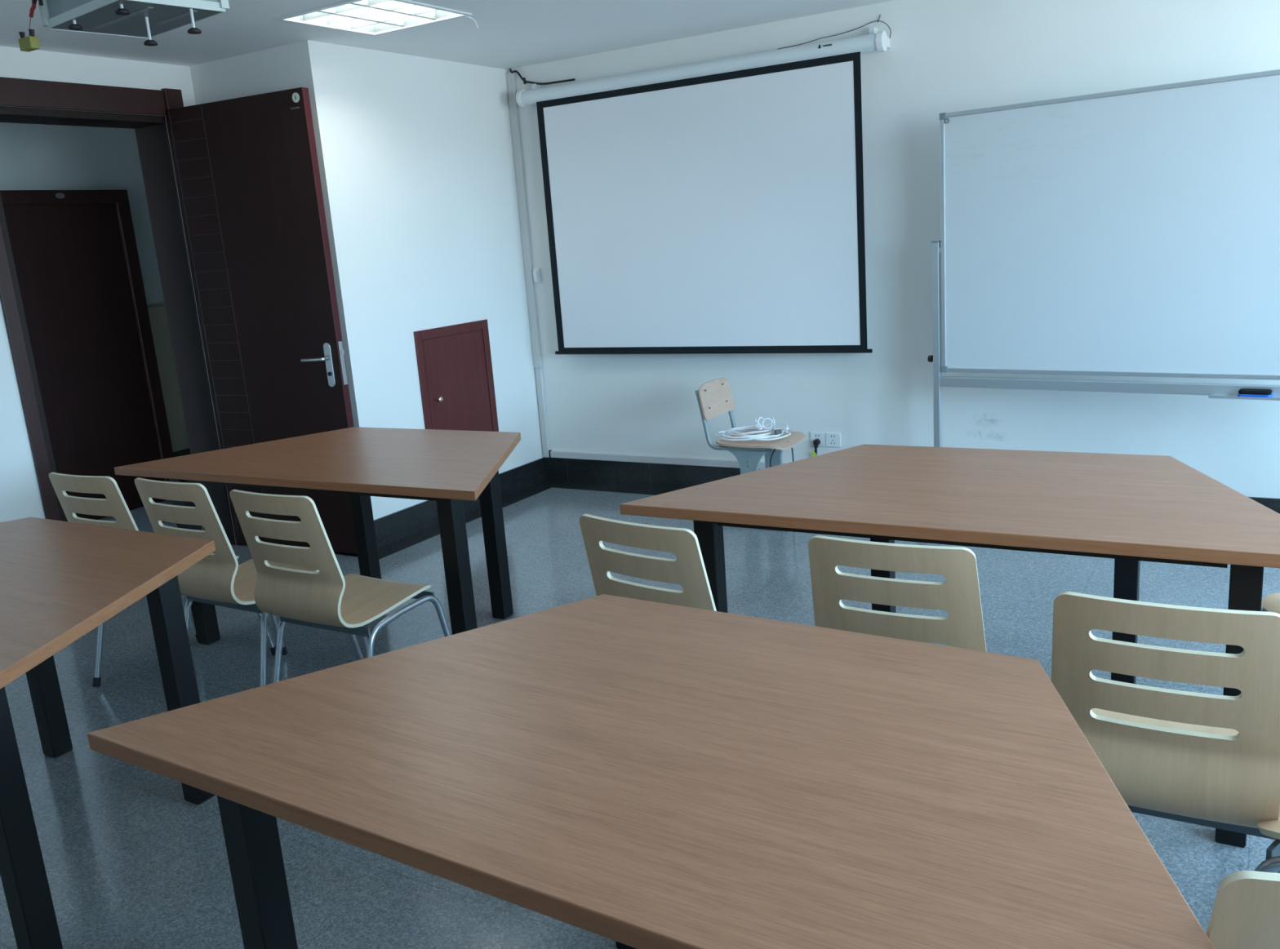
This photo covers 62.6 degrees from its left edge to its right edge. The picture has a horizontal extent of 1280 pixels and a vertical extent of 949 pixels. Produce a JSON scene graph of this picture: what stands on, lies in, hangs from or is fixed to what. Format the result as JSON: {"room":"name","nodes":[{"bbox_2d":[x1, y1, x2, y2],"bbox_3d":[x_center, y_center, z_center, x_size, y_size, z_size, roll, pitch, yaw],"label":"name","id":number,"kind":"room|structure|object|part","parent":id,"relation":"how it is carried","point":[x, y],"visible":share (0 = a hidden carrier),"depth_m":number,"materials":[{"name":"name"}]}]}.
{"room":"classroom","nodes":[
{"label":"classroom","id":0,"kind":"room"},
{"bbox_2d":[0,122,164,304],"bbox_3d":[-4.178,-0.797,5.285,0.200,2.770,10.000,4,15,31],"label":"wall","id":1,"kind":"structure","parent":0,"point":[33,157],"depth_m":6.36,"materials":[{"name":"paint"}]},
{"bbox_2d":[0,190,173,521],"bbox_3d":[-3.392,-0.698,6.371,0.055,1.978,0.996,4,15,31],"label":"door","id":2,"kind":"structure","parent":1,"relation":"in","point":[75,252],"depth_m":6.42,"materials":[{"name":"red wood"}]},
{"bbox_3d":[-3.409,-1.639,6.191,0.003,0.032,0.055,4,15,31],"label":"number plate","id":3,"kind":"part","parent":2,"relation":"part of","materials":[{"name":"grey metal"}]},
{"bbox_2d":[146,302,164,308],"bbox_3d":[-2.400,-1.421,7.988,0.035,0.023,3.020,4,15,31],"label":"trim","id":4,"kind":"structure","parent":1,"relation":"attached to","point":[160,304],"depth_m":6.78,"materials":[{"name":"brown"}]},
{"bbox_2d":[147,306,189,452],"bbox_3d":[-2.372,-0.951,8.101,0.020,0.945,3.020,4,15,31],"label":"trim","id":5,"kind":"structure","parent":1,"relation":"attached to","point":[157,316],"depth_m":6.90,"materials":[{"name":"beige"}]},
{"bbox_2d":[173,448,190,457],"bbox_3d":[-2.323,-0.345,8.238,0.030,0.300,3.020,4,15,31],"label":"baseboard","id":6,"kind":"structure","parent":1,"relation":"attached to","point":[187,451],"depth_m":7.01,"materials":[{"name":"stone"}]},
{"bbox_2d":[0,46,235,543],"bbox_3d":[-3.842,-0.316,3.097,0.237,2.770,6.084,4,15,31],"label":"wall","id":7,"kind":"structure","parent":0,"point":[20,498],"depth_m":4.72,"materials":[{"name":"white paint"}]},
{"bbox_2d":[0,76,241,545],"bbox_3d":[-2.612,-0.600,5.152,0.247,2.222,0.915,4,15,31],"label":"trim","id":8,"kind":"structure","parent":7,"relation":"attached to","point":[151,131],"depth_m":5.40,"materials":[{"name":"brown wood"}]},
{"bbox_2d":[166,87,357,554],"bbox_3d":[-1.855,-0.694,5.234,0.897,2.235,0.101,2,14,26],"label":"door","id":9,"kind":"structure","parent":7,"relation":"in","point":[247,168],"depth_m":5.17,"materials":[{"name":"red wood"}]},
{"bbox_3d":[-1.574,-0.557,5.103,0.137,0.021,0.054,2,14,26],"label":"lever","id":10,"kind":"part","parent":9,"relation":"part of","materials":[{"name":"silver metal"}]},
{"bbox_3d":[-1.506,-0.531,5.107,0.042,0.216,0.008,2,14,26],"label":"handle","id":11,"kind":"part","parent":9,"relation":"part of","materials":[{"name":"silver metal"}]},
{"bbox_3d":[-1.435,-0.540,5.098,0.012,0.210,0.025,2,14,26],"label":"latch plate","id":12,"kind":"part","parent":9,"relation":"part of","materials":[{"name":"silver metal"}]},
{"bbox_2d":[189,40,543,519],"bbox_3d":[-1.499,-1.188,6.121,1.090,2.770,1.716,4,15,31],"label":"wall","id":13,"kind":"structure","parent":0,"point":[415,158],"depth_m":5.52,"materials":[{"name":"white paint"}]},
{"bbox_2d":[413,319,498,431],"bbox_3d":[-1.005,-0.471,5.919,0.040,0.735,0.614,4,15,31],"label":"door","id":14,"kind":"structure","parent":13,"relation":"in","point":[455,365],"depth_m":5.90,"materials":[{"name":"red wood"}]},
{"bbox_3d":[-1.097,-0.412,5.763,0.032,0.030,0.030,4,15,31],"label":"knob","id":15,"kind":"part","parent":14,"relation":"part of","materials":[{"name":"silver metal"}]},
{"bbox_2d":[373,457,546,548],"bbox_3d":[-0.985,0.139,6.046,0.012,0.151,1.504,4,15,31],"label":"baseboard","id":16,"kind":"structure","parent":13,"relation":"attached to","point":[397,526],"depth_m":5.75,"materials":[{"name":"stone"}]},
{"bbox_2d":[0,0,895,69],"bbox_3d":[-0.598,-1.370,1.740,6.603,0.020,7.600,4,15,31],"label":"ceiling","id":17,"kind":"structure","parent":0,"point":[509,34],"depth_m":4.88,"materials":[{"name":"white paint"}]},
{"bbox_2d":[17,0,43,52],"bbox_3d":[-1.782,-1.408,3.053,0.135,0.325,0.028,4,15,31],"label":"hanging cable","id":18,"kind":"object","parent":17,"relation":"hanging from","point":[30,43],"visible":1,"depth_m":3.08,"materials":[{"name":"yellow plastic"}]},
{"bbox_2d":[37,0,229,46],"bbox_3d":[-1.473,-1.417,3.039,0.468,0.346,0.324,6,17,38],"label":"mount","id":19,"kind":"object","parent":17,"relation":"hanging from","point":[142,19],"visible":1,"depth_m":3.02,"materials":[{"name":"grey metal"}]},
{"bbox_3d":[-1.475,-1.408,3.038,0.440,0.134,0.288,6,17,38],"label":"panel","id":20,"kind":"part","parent":19,"relation":"part of","materials":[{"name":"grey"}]},
{"bbox_2d":[274,0,472,35],"bbox_3d":[-1.132,-2.006,4.476,0.583,0.116,0.582,4,15,31],"label":"ceiling light","id":21,"kind":"object","parent":17,"relation":"attached to","point":[366,17],"visible":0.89,"depth_m":4.55,"materials":[{"name":"white paint"}]},
{"bbox_2d":[0,487,1279,948],"bbox_3d":[-1.059,1.059,2.692,8.600,0.120,8.000,4,15,31],"label":"floor","id":22,"kind":"structure","parent":0,"point":[130,863],"depth_m":3.49,"materials":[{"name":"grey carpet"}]},
{"bbox_2d":[0,516,215,948],"bbox_3d":[-1.762,0.626,2.853,1.756,0.750,0.896,3,15,30],"label":"table","id":23,"kind":"object","parent":22,"relation":"on","point":[60,581],"visible":0.91,"depth_m":2.64,"materials":[{"name":"brown wood"}]},
{"bbox_3d":[-1.345,0.747,2.255,0.064,0.715,0.064,3,15,30],"label":"leg","id":24,"kind":"part","parent":23,"relation":"part of","materials":[{"name":"black metal"}]},
{"bbox_3d":[-1.898,0.544,3.308,0.064,0.715,0.064,3,15,30],"label":"leg","id":25,"kind":"part","parent":23,"relation":"part of","materials":[{"name":"black metal"}]},
{"bbox_3d":[-1.292,0.582,2.954,0.064,0.715,0.064,3,15,30],"label":"leg","id":26,"kind":"part","parent":23,"relation":"part of","materials":[{"name":"black metal"}]},
{"bbox_2d":[48,472,275,687],"bbox_3d":[-1.761,0.346,3.889,0.459,0.833,0.542,3,15,29],"label":"chair","id":27,"kind":"object","parent":22,"relation":"on","point":[114,505],"visible":0.25,"depth_m":3.60,"materials":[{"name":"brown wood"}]},
{"bbox_3d":[-1.966,0.563,3.954,0.032,0.389,0.242,5,16,34],"label":"leg","id":28,"kind":"part","parent":27,"relation":"part of","materials":[{"name":"grey metal"}]},
{"bbox_3d":[-1.851,0.506,4.156,0.033,0.391,0.242,2,14,24],"label":"leg","id":29,"kind":"part","parent":27,"relation":"part of","materials":[{"name":"grey metal"}]},
{"bbox_3d":[-1.500,0.524,3.963,0.033,0.391,0.242,5,16,34],"label":"leg","id":30,"kind":"part","parent":27,"relation":"part of","materials":[{"name":"grey metal"}]},
{"bbox_2d":[134,477,363,686],"bbox_3d":[-1.358,0.366,3.674,0.459,0.833,0.542,4,15,31],"label":"chair","id":31,"kind":"object","parent":22,"relation":"on","point":[218,579],"visible":0.65,"depth_m":3.44,"materials":[{"name":"beige wood"}]},
{"bbox_3d":[-1.563,0.581,3.746,0.032,0.389,0.242,5,16,36],"label":"leg","id":32,"kind":"part","parent":31,"relation":"part of","materials":[{"name":"grey metal"}]},
{"bbox_3d":[-1.219,0.603,3.540,0.032,0.389,0.242,2,14,26],"label":"leg","id":33,"kind":"part","parent":31,"relation":"part of","materials":[{"name":"grey metal"}]},
{"bbox_3d":[-1.440,0.524,3.944,0.033,0.391,0.242,2,14,26],"label":"leg","id":34,"kind":"part","parent":31,"relation":"part of","materials":[{"name":"grey metal"}]},
{"bbox_3d":[-1.097,0.546,3.739,0.033,0.391,0.242,5,16,36],"label":"leg","id":35,"kind":"part","parent":31,"relation":"part of","materials":[{"name":"grey metal"}]},
{"bbox_2d":[114,426,520,644],"bbox_3d":[-1.049,0.276,4.140,1.756,0.750,0.872,3,15,29],"label":"table","id":36,"kind":"object","parent":22,"relation":"on","point":[446,468],"visible":0.78,"depth_m":3.95,"materials":[{"name":"brown wood"}]},
{"bbox_3d":[-1.778,0.329,4.203,0.064,0.715,0.064,3,15,29],"label":"leg","id":37,"kind":"part","parent":36,"relation":"part of","materials":[{"name":"black"}]},
{"bbox_3d":[-1.218,0.034,3.808,1.258,0.045,0.030,3,15,29],"label":"frame rail","id":38,"kind":"part","parent":36,"relation":"part of","materials":[{"name":"black"}]},
{"bbox_3d":[-1.204,0.199,4.582,0.064,0.715,0.064,3,15,29],"label":"leg","id":39,"kind":"part","parent":36,"relation":"part of","materials":[{"name":"black"}]},
{"bbox_3d":[-0.609,0.390,3.564,0.064,0.715,0.064,3,15,29],"label":"leg","id":40,"kind":"part","parent":36,"relation":"part of","materials":[{"name":"black metal"}]},
{"bbox_3d":[-0.589,0.231,4.245,0.064,0.715,0.064,3,15,29],"label":"leg","id":41,"kind":"part","parent":36,"relation":"part of","materials":[{"name":"black"}]},
{"bbox_2d":[229,489,450,683],"bbox_3d":[-0.934,0.401,3.390,0.459,0.833,0.542,4,15,31],"label":"chair","id":42,"kind":"object","parent":22,"relation":"on","point":[326,599],"visible":0.98,"depth_m":3.19,"materials":[{"name":"beige wood"}]},
{"bbox_3d":[-1.140,0.615,3.461,0.032,0.389,0.242,5,16,35],"label":"leg","id":43,"kind":"part","parent":42,"relation":"part of","materials":[{"name":"grey metal"}]},
{"bbox_3d":[-1.018,0.559,3.660,0.033,0.391,0.242,2,14,26],"label":"leg","id":44,"kind":"part","parent":42,"relation":"part of","materials":[{"name":"grey metal"}]},
{"bbox_3d":[-0.794,0.637,3.257,0.032,0.389,0.242,2,14,26],"label":"leg","id":45,"kind":"part","parent":42,"relation":"part of","materials":[{"name":"grey metal"}]},
{"bbox_3d":[-0.673,0.580,3.456,0.033,0.391,0.242,5,16,35],"label":"leg","id":46,"kind":"part","parent":42,"relation":"part of","materials":[{"name":"grey metal"}]},
{"bbox_2d":[579,514,716,611],"bbox_3d":[0.171,0.461,2.777,0.459,0.833,0.542,6,17,39],"label":"chair","id":47,"kind":"object","parent":22,"relation":"on","point":[688,571],"visible":0.28,"depth_m":2.50,"materials":[{"name":"beige wood"}]},
{"bbox_2d":[87,594,1215,948],"bbox_3d":[0.082,0.749,1.730,1.756,0.750,0.896,4,15,33],"label":"table","id":48,"kind":"object","parent":22,"relation":"on","point":[635,774],"visible":1,"depth_m":1.49,"materials":[{"name":"brown wood"}]},
{"bbox_3d":[-0.648,0.793,1.835,0.064,0.715,0.064,4,15,33],"label":"leg","id":49,"kind":"part","parent":48,"relation":"part of","materials":[{"name":"black metal"}]},
{"bbox_3d":[-0.034,0.665,2.190,0.064,0.715,0.064,4,15,33],"label":"leg","id":50,"kind":"part","parent":48,"relation":"part of","materials":[{"name":"black metal"}]},
{"bbox_2d":[694,377,805,474],"bbox_3d":[0.581,-0.119,5.386,0.473,0.717,0.366,4,15,31],"label":"chair","id":51,"kind":"object","parent":22,"relation":"on","point":[714,397],"depth_m":5.32,"materials":[{"name":"brown wood"}]},
{"bbox_3d":[0.387,-0.393,5.428,0.056,0.175,0.336,4,15,31],"label":"backrest","id":52,"kind":"part","parent":51,"relation":"part of","materials":[{"name":"brown wood"}]},
{"bbox_3d":[0.568,-0.241,5.333,0.393,0.096,0.254,4,15,31],"label":"cable coil","id":53,"kind":"part","parent":51,"relation":"part of","materials":[{"name":"white plastic"}]},
{"bbox_3d":[0.617,-0.172,5.349,0.370,0.038,0.366,4,15,31],"label":"seat","id":54,"kind":"part","parent":51,"relation":"part of","materials":[{"name":"brown wood"}]},
{"bbox_2d":[769,441,793,467],"bbox_3d":[0.740,0.026,5.354,0.079,0.421,0.146,-15,17,-39],"label":"cord","id":55,"kind":"object","parent":51,"relation":"hanging from","point":[788,442],"visible":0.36,"depth_m":5.36,"materials":[{"name":"white rubber"}]},
{"bbox_2d":[808,535,986,652],"bbox_3d":[0.671,0.487,2.504,0.459,0.833,0.542,3,15,29],"label":"chair","id":56,"kind":"object","parent":22,"relation":"on","point":[959,596],"visible":0.33,"depth_m":2.22,"materials":[{"name":"beige wood"}]},
{"bbox_2d":[619,444,1279,848],"bbox_3d":[0.952,0.390,3.007,1.756,0.750,0.900,3,15,30],"label":"table","id":57,"kind":"object","parent":22,"relation":"on","point":[1128,509],"visible":0.67,"depth_m":2.77,"materials":[{"name":"brown wood"}]},
{"bbox_3d":[0.217,0.442,3.074,0.064,0.715,0.064,3,15,30],"label":"leg","id":58,"kind":"part","parent":57,"relation":"part of","materials":[{"name":"black metal"}]},
{"bbox_3d":[0.801,0.307,3.471,0.064,0.715,0.064,3,15,30],"label":"leg","id":59,"kind":"part","parent":57,"relation":"part of","materials":[{"name":"black metal"}]},
{"bbox_3d":[0.770,0.151,2.666,1.258,0.045,0.030,3,15,30],"label":"frame rail","id":60,"kind":"part","parent":57,"relation":"part of","materials":[{"name":"black"}]},
{"bbox_3d":[1.435,0.345,3.105,0.064,0.715,0.064,3,15,30],"label":"leg","id":61,"kind":"part","parent":57,"relation":"part of","materials":[{"name":"black metal"}]},
{"bbox_3d":[1.371,0.511,2.409,0.064,0.715,0.064,3,15,30],"label":"leg","id":62,"kind":"part","parent":57,"relation":"part of","materials":[{"name":"black metal"}]},
{"bbox_2d":[927,69,1279,447],"bbox_3d":[2.124,-0.609,4.364,1.944,1.911,0.505,6,16,38],"label":"whiteboard","id":63,"kind":"object","parent":22,"relation":"on","point":[1135,232],"visible":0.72,"depth_m":4.37,"materials":[{"name":"white plastic"}]},
{"bbox_3d":[1.379,-0.548,4.982,0.026,0.032,0.034,6,16,38],"label":"clamp knob","id":64,"kind":"part","parent":63,"relation":"part of","materials":[{"name":"black plastic"}]},
{"bbox_3d":[1.409,-0.447,4.987,0.032,1.280,0.032,6,16,38],"label":"stand post","id":65,"kind":"part","parent":63,"relation":"part of","materials":[{"name":"silver metal"}]},
{"bbox_3d":[1.393,-1.047,4.826,0.020,1.114,0.028,6,16,38],"label":"board frame","id":66,"kind":"part","parent":63,"relation":"part of","materials":[{"name":"silver metal"}]},
{"bbox_3d":[2.056,-1.526,4.152,1.756,0.020,0.028,6,16,38],"label":"board frame","id":67,"kind":"part","parent":63,"relation":"part of","materials":[{"name":"silver metal"}]},
{"bbox_3d":[2.138,-0.420,4.408,1.756,0.020,0.028,6,16,38],"label":"board frame","id":68,"kind":"part","parent":63,"relation":"part of","materials":[{"name":"silver metal"}]},
{"bbox_2d":[1208,394,1279,400],"bbox_3d":[2.488,-0.298,4.093,0.485,0.010,0.071,6,16,38],"label":"tray","id":69,"kind":"object","parent":63,"relation":"on","point":[1275,397],"depth_m":4.15,"materials":[{"name":"silver metal"}]},
{"bbox_2d":[1237,388,1272,397],"bbox_3d":[2.420,-0.319,4.143,0.116,0.030,0.054,6,16,38],"label":"eraser","id":70,"kind":"object","parent":63,"relation":"on","point":[1252,393],"visible":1,"depth_m":4.12,"materials":[{"name":"blue plastic"}]},
{"bbox_2d":[1051,591,1279,873],"bbox_3d":[1.037,0.561,2.067,0.459,0.833,0.542,3,15,30],"label":"chair","id":71,"kind":"object","parent":22,"relation":"on","point":[1207,760],"visible":0.84,"depth_m":1.82,"materials":[{"name":"beige wood"}]},
{"bbox_2d":[1205,871,1279,948],"bbox_3d":[0.820,0.738,1.368,0.459,0.833,0.542,-3,13,7],"label":"chair","id":72,"kind":"object","parent":22,"relation":"on","point":[1246,912],"visible":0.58,"depth_m":1.07,"materials":[{"name":"beige wood"}]},
{"bbox_2d":[1254,807,1279,873],"bbox_3d":[1.324,0.587,1.716,0.496,0.900,0.586,-14,16,-37],"label":"chair","id":73,"kind":"object","parent":22,"relation":"on","point":[1271,828],"visible":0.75,"depth_m":1.75,"materials":[{"name":"beige wood"}]},
{"bbox_3d":[1.074,0.827,1.755,0.036,0.422,0.261,-16,18,-42],"label":"leg","id":74,"kind":"part","parent":73,"relation":"part of","materials":[{"name":"grey metal"}]},
{"bbox_2d":[1261,593,1279,613],"bbox_3d":[1.867,0.363,2.655,0.542,0.833,0.459,-3,13,6],"label":"chair","id":75,"kind":"object","parent":22,"relation":"on","point":[1271,602],"visible":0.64,"depth_m":2.81,"materials":[{"name":"beige wood"}]},
{"bbox_2d":[506,0,1279,498],"bbox_3d":[1.823,-1.177,5.010,5.750,2.770,0.200,4,15,31],"label":"wall","id":76,"kind":"structure","parent":0,"point":[942,56],"depth_m":5.13,"materials":[{"name":"white paint"}]},
{"bbox_2d":[333,480,677,559],"bbox_3d":[1.087,0.359,4.759,6.593,0.003,1.644,4,15,31],"label":"trim","id":77,"kind":"structure","parent":76,"relation":"attached to","point":[388,549],"depth_m":6.22,"materials":[{"name":"stone"}]},
{"bbox_2d":[506,72,550,457],"bbox_3d":[-0.671,-1.223,6.385,0.054,2.295,0.022,4,15,31],"label":"cable trunking","id":78,"kind":"object","parent":76,"relation":"attached to","point":[510,77],"visible":1,"depth_m":6.35,"materials":[{"name":"grey plastic"}]},
{"bbox_2d":[533,268,541,283],"bbox_3d":[-0.625,-1.201,6.354,0.044,0.085,0.038,4,15,31],"label":"switch","id":79,"kind":"object","parent":76,"relation":"attached to","point":[536,272],"visible":1,"depth_m":6.34,"materials":[{"name":"white plastic"}]},
{"bbox_2d":[549,449,786,469],"bbox_3d":[0.150,-0.085,6.201,1.660,0.046,0.018,4,15,31],"label":"cable trunking","id":80,"kind":"object","parent":76,"relation":"attached to","point":[563,455],"visible":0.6,"depth_m":6.25,"materials":[{"name":"grey plastic"}]},
{"bbox_2d":[515,26,889,354],"bbox_3d":[0.293,-1.426,5.673,2.138,1.544,0.129,4,15,31],"label":"projection screen","id":81,"kind":"object","parent":76,"relation":"attached to","point":[716,206],"visible":1,"depth_m":5.58,"materials":[{"name":"white fabric"}]},
{"bbox_2d":[509,68,575,84],"bbox_3d":[-0.563,-2.276,5.993,0.472,0.128,0.032,6,16,36],"label":"power cable","id":82,"kind":"object","parent":81,"relation":"on","point":[523,79],"visible":1,"depth_m":6.01,"materials":[{"name":"black rubber"}]},
{"bbox_3d":[0.242,-2.104,5.518,2.085,0.080,0.119,4,15,31],"label":"roller casing","id":83,"kind":"part","parent":81,"relation":"part of","materials":[{"name":"white paint"}]},
{"bbox_2d":[777,14,891,49],"bbox_3d":[0.940,-2.140,5.123,0.574,0.119,0.035,3,15,29],"label":"wire","id":84,"kind":"object","parent":81,"relation":"on","point":[877,20],"visible":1,"depth_m":5.09,"materials":[{"name":"grey"}]},
{"bbox_2d":[810,439,820,457],"bbox_3d":[0.971,-0.025,5.681,0.048,0.331,0.096,-11,15,-28],"label":"plug","id":85,"kind":"object","parent":76,"relation":"attached to","point":[816,442],"visible":0.54,"depth_m":5.67,"materials":[{"name":"black plastic"}]},
{"bbox_3d":[0.966,-0.011,5.675,0.023,0.308,0.086,-7,13,-12],"label":"cord","id":86,"kind":"part","parent":85,"relation":"part of","materials":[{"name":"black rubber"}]},
{"bbox_2d":[809,432,825,446],"bbox_3d":[0.960,-0.190,5.684,0.083,0.076,0.009,4,15,31],"label":"wall socket","id":87,"kind":"object","parent":76,"relation":"attached to","point":[821,436],"visible":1,"depth_m":5.67,"materials":[{"name":"white plastic"}]},
{"bbox_2d":[825,432,840,447],"bbox_3d":[1.034,-0.185,5.639,0.083,0.076,0.009,4,15,31],"label":"wall socket","id":88,"kind":"object","parent":76,"relation":"attached to","point":[832,440],"visible":1,"depth_m":5.64,"materials":[{"name":"white plastic"}]},
{"bbox_2d":[544,457,1279,514],"bbox_3d":[1.869,0.120,5.213,5.738,0.151,0.012,4,15,31],"label":"baseboard","id":89,"kind":"structure","parent":76,"relation":"attached to","point":[675,477],"depth_m":6.32,"materials":[{"name":"stone"}]}
]}

